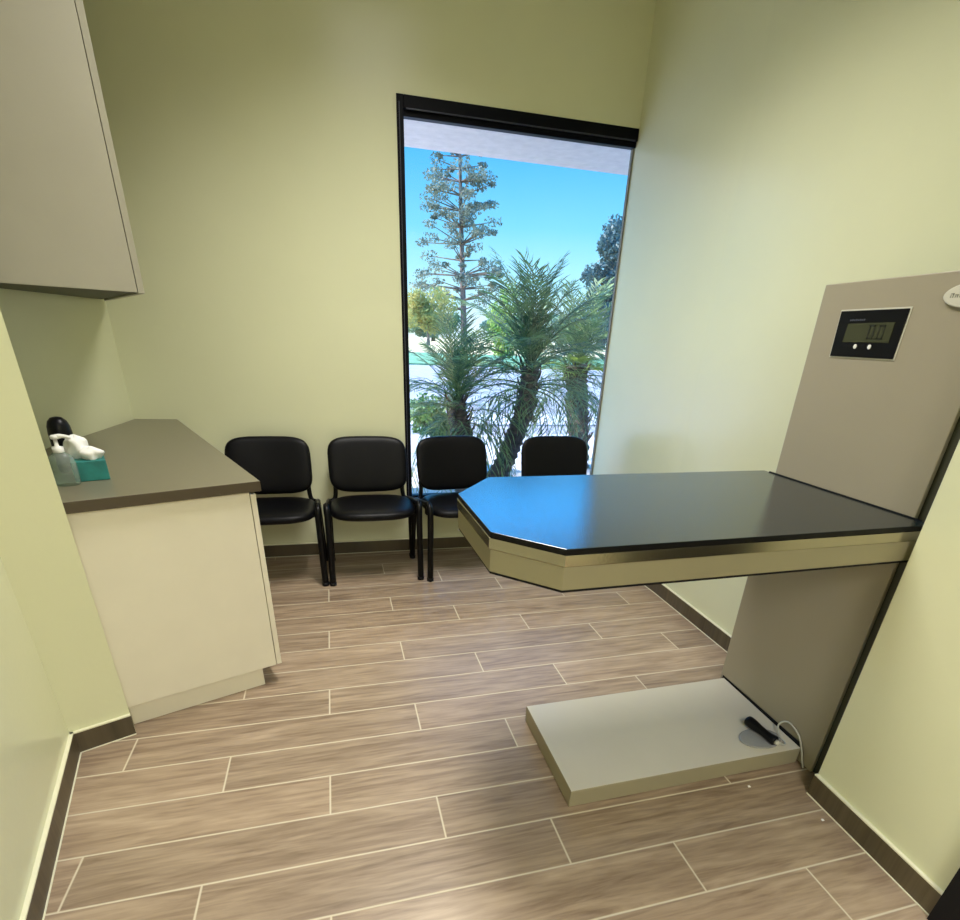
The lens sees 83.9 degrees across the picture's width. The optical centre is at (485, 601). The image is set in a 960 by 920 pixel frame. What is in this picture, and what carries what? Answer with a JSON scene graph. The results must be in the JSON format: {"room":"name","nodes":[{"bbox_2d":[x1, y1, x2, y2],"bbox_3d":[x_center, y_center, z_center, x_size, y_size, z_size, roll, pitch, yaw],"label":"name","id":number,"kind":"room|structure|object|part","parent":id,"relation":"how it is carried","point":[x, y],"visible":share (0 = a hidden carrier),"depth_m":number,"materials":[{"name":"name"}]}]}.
{"room":"veterinary clinic","nodes":[
{"label":"veterinary clinic","id":0,"kind":"room"},
{"bbox_2d":[0,557,68,919],"bbox_3d":[-0.805,0.050,-0.583,0.810,3.120,4.163,-5,27,-14],"label":"wall","id":1,"kind":"structure","parent":0,"point":[34,732],"depth_m":1.48,"materials":[{"name":"paint"}]},
{"bbox_2d":[19,732,81,919],"bbox_3d":[-1.031,0.865,1.163,0.018,0.088,1.803,-11,29,-25],"label":"baseboard","id":2,"kind":"structure","parent":1,"relation":"attached to","point":[36,901],"depth_m":1.51,"materials":[{"name":"tile"}]},
{"bbox_2d":[0,288,133,448],"bbox_3d":[-1.901,-1.229,1.885,0.350,3.120,2.100,-5,27,-14],"label":"wall","id":3,"kind":"structure","parent":0,"point":[65,349],"depth_m":2.44,"materials":[{"name":"paint"}]},
{"bbox_2d":[0,0,144,300],"bbox_3d":[-1.757,-1.801,1.823,0.600,1.290,1.315,-17,32,-33],"label":"upper cabinet","id":4,"kind":"object","parent":3,"relation":"attached to","point":[65,228],"visible":1,"depth_m":1.60,"materials":[{"name":"grey laminate"}]},
{"bbox_3d":[-1.284,-1.718,1.699,0.019,1.290,0.420,-17,32,-33],"label":"door","id":5,"kind":"part","parent":4,"relation":"part of","materials":[{"name":"grey laminate"}]},
{"bbox_3d":[-1.538,-1.879,1.999,0.019,1.290,0.420,-17,32,-33],"label":"door","id":6,"kind":"part","parent":4,"relation":"part of","materials":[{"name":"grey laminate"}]},
{"bbox_2d":[0,310,135,731],"bbox_3d":[-1.520,-0.867,1.193,0.571,3.120,0.174,-18,33,-35],"label":"wall","id":7,"kind":"structure","parent":0,"point":[39,554],"depth_m":1.64,"materials":[{"name":"paint"}]},
{"bbox_2d":[69,713,135,752],"bbox_3d":[-1.371,0.473,1.918,0.181,0.088,0.016,-18,33,-35],"label":"baseboard","id":8,"kind":"structure","parent":7,"relation":"attached to","point":[91,737],"depth_m":1.92,"materials":[{"name":"tile"}]},
{"bbox_2d":[82,0,655,544],"bbox_3d":[-0.560,-1.796,3.141,3.653,3.120,0.170,-4,27,-13],"label":"wall","id":9,"kind":"structure","parent":0,"point":[254,141],"depth_m":2.76,"materials":[{"name":"paint"}]},
{"bbox_2d":[263,536,470,557],"bbox_3d":[-0.526,-0.405,3.753,2.675,0.088,0.016,-4,27,-13],"label":"baseboard","id":10,"kind":"structure","parent":9,"relation":"attached to","point":[445,542],"depth_m":3.67,"materials":[{"name":"tile"}]},
{"bbox_2d":[396,93,638,497],"bbox_3d":[0.159,-1.676,3.329,1.356,2.105,0.065,-4,27,-13],"label":"window","id":11,"kind":"structure","parent":9,"relation":"in","point":[409,107],"depth_m":2.91,"materials":[{"name":"black metal"}]},
{"bbox_2d":[44,547,927,919],"bbox_3d":[0.086,0.979,1.200,3.600,0.060,6.160,-5,27,-14],"label":"floor","id":12,"kind":"structure","parent":0,"point":[390,766],"depth_m":1.77,"materials":[{"name":"brown tile"}]},
{"bbox_2d":[66,492,281,723],"bbox_3d":[-1.576,-0.281,2.574,0.571,0.836,1.665,-16,32,-33],"label":"base cabinet","id":13,"kind":"object","parent":12,"relation":"on","point":[180,590],"visible":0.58,"depth_m":1.95,"materials":[{"name":"beige laminate"}]},
{"bbox_2d":[45,419,260,513],"bbox_3d":[-1.460,-0.667,2.375,0.990,0.037,1.726,-5,27,-14],"label":"countertop","id":14,"kind":"structure","parent":13,"relation":"on","point":[149,461],"depth_m":2.00,"materials":[{"name":"brown"}]},
{"bbox_2d":[46,416,72,472],"bbox_3d":[-1.504,-0.561,1.904,0.075,0.190,0.075,-5,27,-14],"label":"soap dispenser","id":15,"kind":"object","parent":14,"relation":"on","point":[54,425],"visible":0.63,"depth_m":1.87,"materials":[{"name":"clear plastic"}]},
{"bbox_2d":[49,434,70,452],"bbox_3d":[-1.394,-0.466,1.753,0.074,0.164,0.063,7,27,10],"label":"pump","id":16,"kind":"object","parent":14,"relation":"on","point":[56,448],"visible":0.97,"depth_m":1.73,"materials":[{"name":"white plastic"}]},
{"bbox_2d":[63,434,109,481],"bbox_3d":[-1.382,-0.501,1.841,0.117,0.148,0.100,-16,32,-33],"label":"tissue box","id":17,"kind":"object","parent":14,"relation":"on","point":[88,463],"visible":0.98,"depth_m":1.82,"materials":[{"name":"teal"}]},
{"bbox_3d":[-1.015,-0.163,2.295,0.019,0.734,0.516,-16,32,-33],"label":"door","id":18,"kind":"part","parent":13,"relation":"part of","materials":[{"name":"beige laminate"}]},
{"bbox_2d":[225,436,328,586],"bbox_3d":[-1.245,-0.519,3.124,0.569,0.801,0.491,-5,27,-14],"label":"chair","id":19,"kind":"object","parent":12,"relation":"on","point":[281,464],"visible":0.59,"depth_m":3.14,"materials":[{"name":"black leather"}]},
{"bbox_3d":[-1.282,-0.810,3.173,0.474,0.328,0.110,-5,27,-14],"label":"backrest","id":20,"kind":"part","parent":19,"relation":"part of","materials":[{"name":"black leather"}]},
{"bbox_3d":[-1.236,-0.528,3.087,0.505,0.074,0.430,-5,27,-14],"label":"seat","id":21,"kind":"part","parent":19,"relation":"part of","materials":[{"name":"black leather"}]},
{"bbox_3d":[-0.954,-0.328,3.106,0.041,0.496,0.070,-5,27,-14],"label":"leg","id":22,"kind":"part","parent":19,"relation":"part of","materials":[{"name":"black metal"}]},
{"bbox_3d":[-1.051,-0.453,3.430,0.032,0.424,0.082,1,27,-2],"label":"leg","id":23,"kind":"part","parent":19,"relation":"part of","materials":[{"name":"black metal"}]},
{"bbox_2d":[323,436,423,586],"bbox_3d":[-0.692,-0.561,3.258,0.569,0.801,0.491,-5,27,-14],"label":"chair","id":24,"kind":"object","parent":12,"relation":"on","point":[355,463],"visible":0.94,"depth_m":3.25,"materials":[{"name":"black leather"}]},
{"bbox_3d":[-0.906,-0.328,3.110,0.041,0.496,0.070,-5,27,-14],"label":"leg","id":25,"kind":"part","parent":24,"relation":"part of","materials":[{"name":"black metal"}]},
{"bbox_3d":[-0.995,-0.454,3.437,0.032,0.424,0.082,-12,30,-26],"label":"leg","id":26,"kind":"part","parent":24,"relation":"part of","materials":[{"name":"black metal"}]},
{"bbox_3d":[-0.728,-0.852,3.307,0.474,0.328,0.110,-5,27,-14],"label":"backrest","id":27,"kind":"part","parent":24,"relation":"part of","materials":[{"name":"black leather"}]},
{"bbox_3d":[-0.692,-0.603,3.244,0.549,0.097,0.310,-5,27,-14],"label":"seat frame","id":28,"kind":"part","parent":24,"relation":"part of","materials":[{"name":"black leather"}]},
{"bbox_3d":[-0.683,-0.570,3.220,0.505,0.074,0.430,-5,27,-14],"label":"seat","id":29,"kind":"part","parent":24,"relation":"part of","materials":[{"name":"black leather"}]},
{"bbox_3d":[-0.498,-0.495,3.564,0.032,0.424,0.082,1,27,-2],"label":"leg","id":30,"kind":"part","parent":24,"relation":"part of","materials":[{"name":"black metal"}]},
{"bbox_3d":[-0.400,-0.370,3.239,0.041,0.496,0.070,-5,27,-14],"label":"leg","id":31,"kind":"part","parent":24,"relation":"part of","materials":[{"name":"black metal"}]},
{"bbox_2d":[410,436,486,581],"bbox_3d":[-0.158,-0.605,3.394,0.569,0.801,0.491,-9,29,-21],"label":"chair","id":32,"kind":"object","parent":12,"relation":"on","point":[443,462],"visible":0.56,"depth_m":3.39,"materials":[{"name":"black leather"}]},
{"bbox_3d":[-0.474,-0.479,3.535,0.032,0.424,0.082,-16,32,-33],"label":"leg","id":33,"kind":"part","parent":32,"relation":"part of","materials":[{"name":"black metal"}]},
{"bbox_3d":[-0.159,-0.647,3.380,0.549,0.097,0.310,-9,29,-21],"label":"seat frame","id":34,"kind":"part","parent":32,"relation":"part of","materials":[{"name":"black metal"}]},
{"bbox_3d":[-0.337,-0.359,3.223,0.041,0.496,0.070,-9,29,-21],"label":"leg","id":35,"kind":"part","parent":32,"relation":"part of","materials":[{"name":"black metal"}]},
{"bbox_3d":[-0.145,-0.615,3.357,0.505,0.074,0.430,-9,29,-21],"label":"seat","id":36,"kind":"part","parent":32,"relation":"part of","materials":[{"name":"black leather"}]},
{"bbox_3d":[-0.218,-0.893,3.435,0.474,0.328,0.110,-9,29,-21],"label":"backrest","id":37,"kind":"part","parent":32,"relation":"part of","materials":[{"name":"black leather"}]},
{"bbox_2d":[521,436,586,475],"bbox_3d":[0.495,-0.651,3.544,0.569,0.801,0.491,-5,27,-14],"label":"chair","id":38,"kind":"object","parent":12,"relation":"on","point":[540,455],"visible":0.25,"depth_m":3.56,"materials":[{"name":"black leather"}]},
{"bbox_2d":[525,675,800,806],"bbox_3d":[0.662,0.501,2.056,0.928,0.078,0.477,-5,27,-14],"label":"platform","id":39,"kind":"object","parent":12,"relation":"on","point":[597,748],"visible":0.98,"depth_m":1.97,"materials":[{"name":"beige"}]},
{"bbox_2d":[739,716,803,767],"bbox_3d":[1.062,0.517,2.001,0.236,0.125,0.138,5,27,5],"label":"corded handset","id":40,"kind":"object","parent":39,"relation":"on","point":[757,736],"visible":1,"depth_m":1.98,"materials":[{"name":"black plastic"}]},
{"bbox_3d":[1.030,0.480,1.995,0.042,0.047,0.130,-11,29,-25],"label":"handle","id":41,"kind":"part","parent":40,"relation":"part of","materials":[{"name":"black plastic"}]},
{"bbox_3d":[1.129,0.525,1.991,0.113,0.125,0.117,8,27,10],"label":"cord","id":42,"kind":"part","parent":40,"relation":"part of","materials":[{"name":"grey plastic"}]},
{"bbox_2d":[457,270,959,773],"bbox_3d":[0.668,-0.160,1.700,1.492,1.577,0.682,-5,27,-14],"label":"examination table","id":43,"kind":"object","parent":12,"relation":"on","point":[824,543],"visible":0.96,"depth_m":1.57,"materials":[{"name":"grey"}]},
{"bbox_3d":[0.551,-0.209,1.641,1.232,0.006,0.670,-5,27,-14],"label":"underside trim","id":44,"kind":"part","parent":43,"relation":"part of","materials":[{"name":"beige"}]},
{"bbox_3d":[1.146,-0.806,1.606,0.003,0.129,0.229,-5,27,-14],"label":"display panel","id":45,"kind":"part","parent":43,"relation":"part of","materials":[{"name":"black plastic"}]},
{"bbox_2d":[592,0,959,634],"bbox_3d":[1.285,-1.308,2.326,0.265,3.120,2.700,-5,27,-14],"label":"wall","id":46,"kind":"structure","parent":0,"point":[785,151],"depth_m":2.31,"materials":[{"name":"paint"}]},
{"bbox_2d":[645,584,731,651],"bbox_3d":[1.025,-0.109,3.299,0.041,0.088,1.810,-5,28,-15],"label":"baseboard","id":47,"kind":"structure","parent":46,"relation":"attached to","point":[718,635],"depth_m":2.93,"materials":[{"name":"tile"}]},
{"bbox_2d":[818,440,959,890],"bbox_3d":[1.438,-0.647,1.016,0.418,3.120,0.452,-5,27,-14],"label":"wall","id":48,"kind":"structure","parent":0,"point":[893,754],"depth_m":1.47,"materials":[{"name":"paint"}]},
{"bbox_2d":[806,773,943,915],"bbox_3d":[1.175,0.725,1.641,0.016,0.088,0.451,-4,27,-13],"label":"baseboard","id":49,"kind":"structure","parent":48,"relation":"attached to","point":[918,886],"depth_m":1.61,"materials":[{"name":"wood"}]},
{"bbox_3d":[1.869,0.106,-0.456,0.430,3.120,2.966,-5,27,-14],"label":"wall","id":50,"kind":"structure","parent":0,"visible":0},
{"bbox_2d":[927,868,959,919],"bbox_3d":[1.413,0.132,0.572,0.129,2.120,0.986,-5,27,-14],"label":"door","id":51,"kind":"structure","parent":50,"relation":"in","point":[947,907],"depth_m":1.40,"materials":[{"name":"black"}]},
{"label":"outside","id":52,"kind":"structure","parent":0,"visible":0},
{"bbox_2d":[409,337,605,357],"bbox_3d":[52.767,-64.633,137.705,400.000,0.230,173.000,-5,27,-14],"label":"dry grass","id":53,"kind":"structure","parent":52,"point":[413,341],"depth_m":71.35,"materials":[{"name":"beige plant"}]},
{"bbox_2d":[408,286,459,345],"bbox_3d":[-7.033,-35.532,66.411,7.368,6.543,7.136,9,27,13],"label":"leafy tree","id":54,"kind":"object","parent":53,"relation":"on","point":[418,306],"visible":0.83,"depth_m":65.01,"materials":[{"name":"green plant"}]},
{"bbox_2d":[408,313,460,340],"bbox_3d":[-10.932,-55.641,107.167,12.379,5.849,8.839,-5,27,-14],"label":"tree","id":55,"kind":"object","parent":53,"relation":"on","point":[419,332],"visible":0.16,"depth_m":106.11,"materials":[{"name":"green plant"}]},
{"bbox_2d":[409,152,509,343],"bbox_3d":[-4.506,-58.876,86.188,16.217,30.912,15.559,-5,27,-14],"label":"pine tree","id":56,"kind":"object","parent":53,"relation":"on","point":[465,214],"visible":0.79,"depth_m":83.92,"materials":[{"name":"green plant"}]},
{"bbox_2d":[479,319,509,339],"bbox_3d":[3.769,-54.399,107.017,11.871,4.930,9.136,-5,27,-14],"label":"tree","id":57,"kind":"object","parent":53,"relation":"on","point":[484,323],"visible":0.05,"depth_m":103.39,"materials":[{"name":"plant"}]},
{"bbox_2d":[542,312,577,345],"bbox_3d":[16.408,-58.184,114.044,12.490,6.572,9.203,-5,27,-14],"label":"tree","id":58,"kind":"object","parent":53,"relation":"on","point":[555,317],"visible":0.04,"depth_m":112.27,"materials":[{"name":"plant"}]},
{"bbox_2d":[576,214,622,349],"bbox_3d":[20.848,-52.842,89.289,12.689,19.314,11.083,-5,27,-14],"label":"evergreen tree","id":59,"kind":"object","parent":53,"relation":"on","point":[608,245],"visible":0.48,"depth_m":84.89,"materials":[{"name":"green plant"}]},
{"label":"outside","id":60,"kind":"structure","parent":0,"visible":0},
{"bbox_2d":[411,434,594,492],"bbox_3d":[12.850,-2.553,9.689,90.000,0.200,4.840,-5,27,-14],"label":"ground","id":61,"kind":"structure","parent":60,"point":[590,442],"depth_m":7.00,"materials":[{"name":"concrete"}]},
{"bbox_2d":[410,393,449,436],"bbox_3d":[-0.612,-1.875,5.945,0.535,0.857,0.876,1,27,-4],"label":"shrub","id":62,"kind":"object","parent":61,"relation":"on","point":[416,429],"visible":0.42,"depth_m":5.71,"materials":[{"name":"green plant"}]},
{"bbox_2d":[409,304,540,492],"bbox_3d":[-0.317,-1.728,5.170,1.648,1.997,1.590,-5,27,-14],"label":"palm tree","id":63,"kind":"object","parent":61,"relation":"on","point":[458,418],"visible":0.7,"depth_m":4.89,"materials":[{"name":"green plant"}]},
{"bbox_2d":[430,245,611,477],"bbox_3d":[0.474,-2.104,5.377,1.934,2.457,2.154,-5,27,-14],"label":"palm tree","id":64,"kind":"object","parent":61,"relation":"on","point":[532,337],"visible":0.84,"depth_m":5.06,"materials":[{"name":"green plant"}]},
{"bbox_2d":[494,277,613,470],"bbox_3d":[0.947,-2.575,6.223,1.749,2.172,1.682,-5,27,-14],"label":"palm tree","id":65,"kind":"object","parent":61,"relation":"on","point":[585,329],"visible":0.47,"depth_m":5.97,"materials":[{"name":"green plant"}]},
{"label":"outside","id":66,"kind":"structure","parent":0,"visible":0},
{"bbox_2d":[410,414,596,425],"bbox_3d":[21.457,-5.170,15.693,130.000,0.210,1.400,-5,27,-14],"label":"ground","id":67,"kind":"structure","parent":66,"point":[495,416],"depth_m":10.19,"materials":[{"name":"concrete"}]},
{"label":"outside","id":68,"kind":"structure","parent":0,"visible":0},
{"bbox_2d":[409,352,603,368],"bbox_3d":[38.402,-19.590,46.109,220.000,0.220,17.000,-5,27,-14],"label":"lawn","id":69,"kind":"structure","parent":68,"point":[412,361],"depth_m":33.29,"materials":[{"name":"green plant"}]},
{"bbox_2d":[486,282,522,361],"bbox_3d":[1.784,-16.414,31.378,3.741,4.297,3.562,-5,27,-14],"label":"leafy tree","id":70,"kind":"object","parent":69,"relation":"on","point":[492,325],"visible":0.25,"depth_m":31.21,"materials":[{"name":"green plant"}]},
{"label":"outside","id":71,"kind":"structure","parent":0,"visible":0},
{"bbox_2d":[409,365,602,414],"bbox_3d":[28.510,-10.429,26.946,190.000,0.140,19.000,-5,27,-14],"label":"road","id":72,"kind":"structure","parent":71,"point":[422,371],"depth_m":17.52,"materials":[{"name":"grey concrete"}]},
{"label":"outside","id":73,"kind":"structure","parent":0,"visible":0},
{"bbox_2d":[404,119,630,174],"bbox_3d":[1.756,-3.674,4.108,12.000,0.300,1.850,-5,27,-14],"label":"soffit","id":74,"kind":"structure","parent":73,"point":[417,134],"depth_m":4.33,"materials":[{"name":"grey paint"}]},
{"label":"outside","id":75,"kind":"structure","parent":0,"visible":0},
{"bbox_2d":[411,426,595,434],"bbox_3d":[21.763,-4.628,14.667,130.000,0.180,1.000,-5,27,-14],"label":"trim","id":76,"kind":"structure","parent":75,"point":[476,427],"depth_m":9.36,"materials":[{"name":"grey concrete"}]}
]}

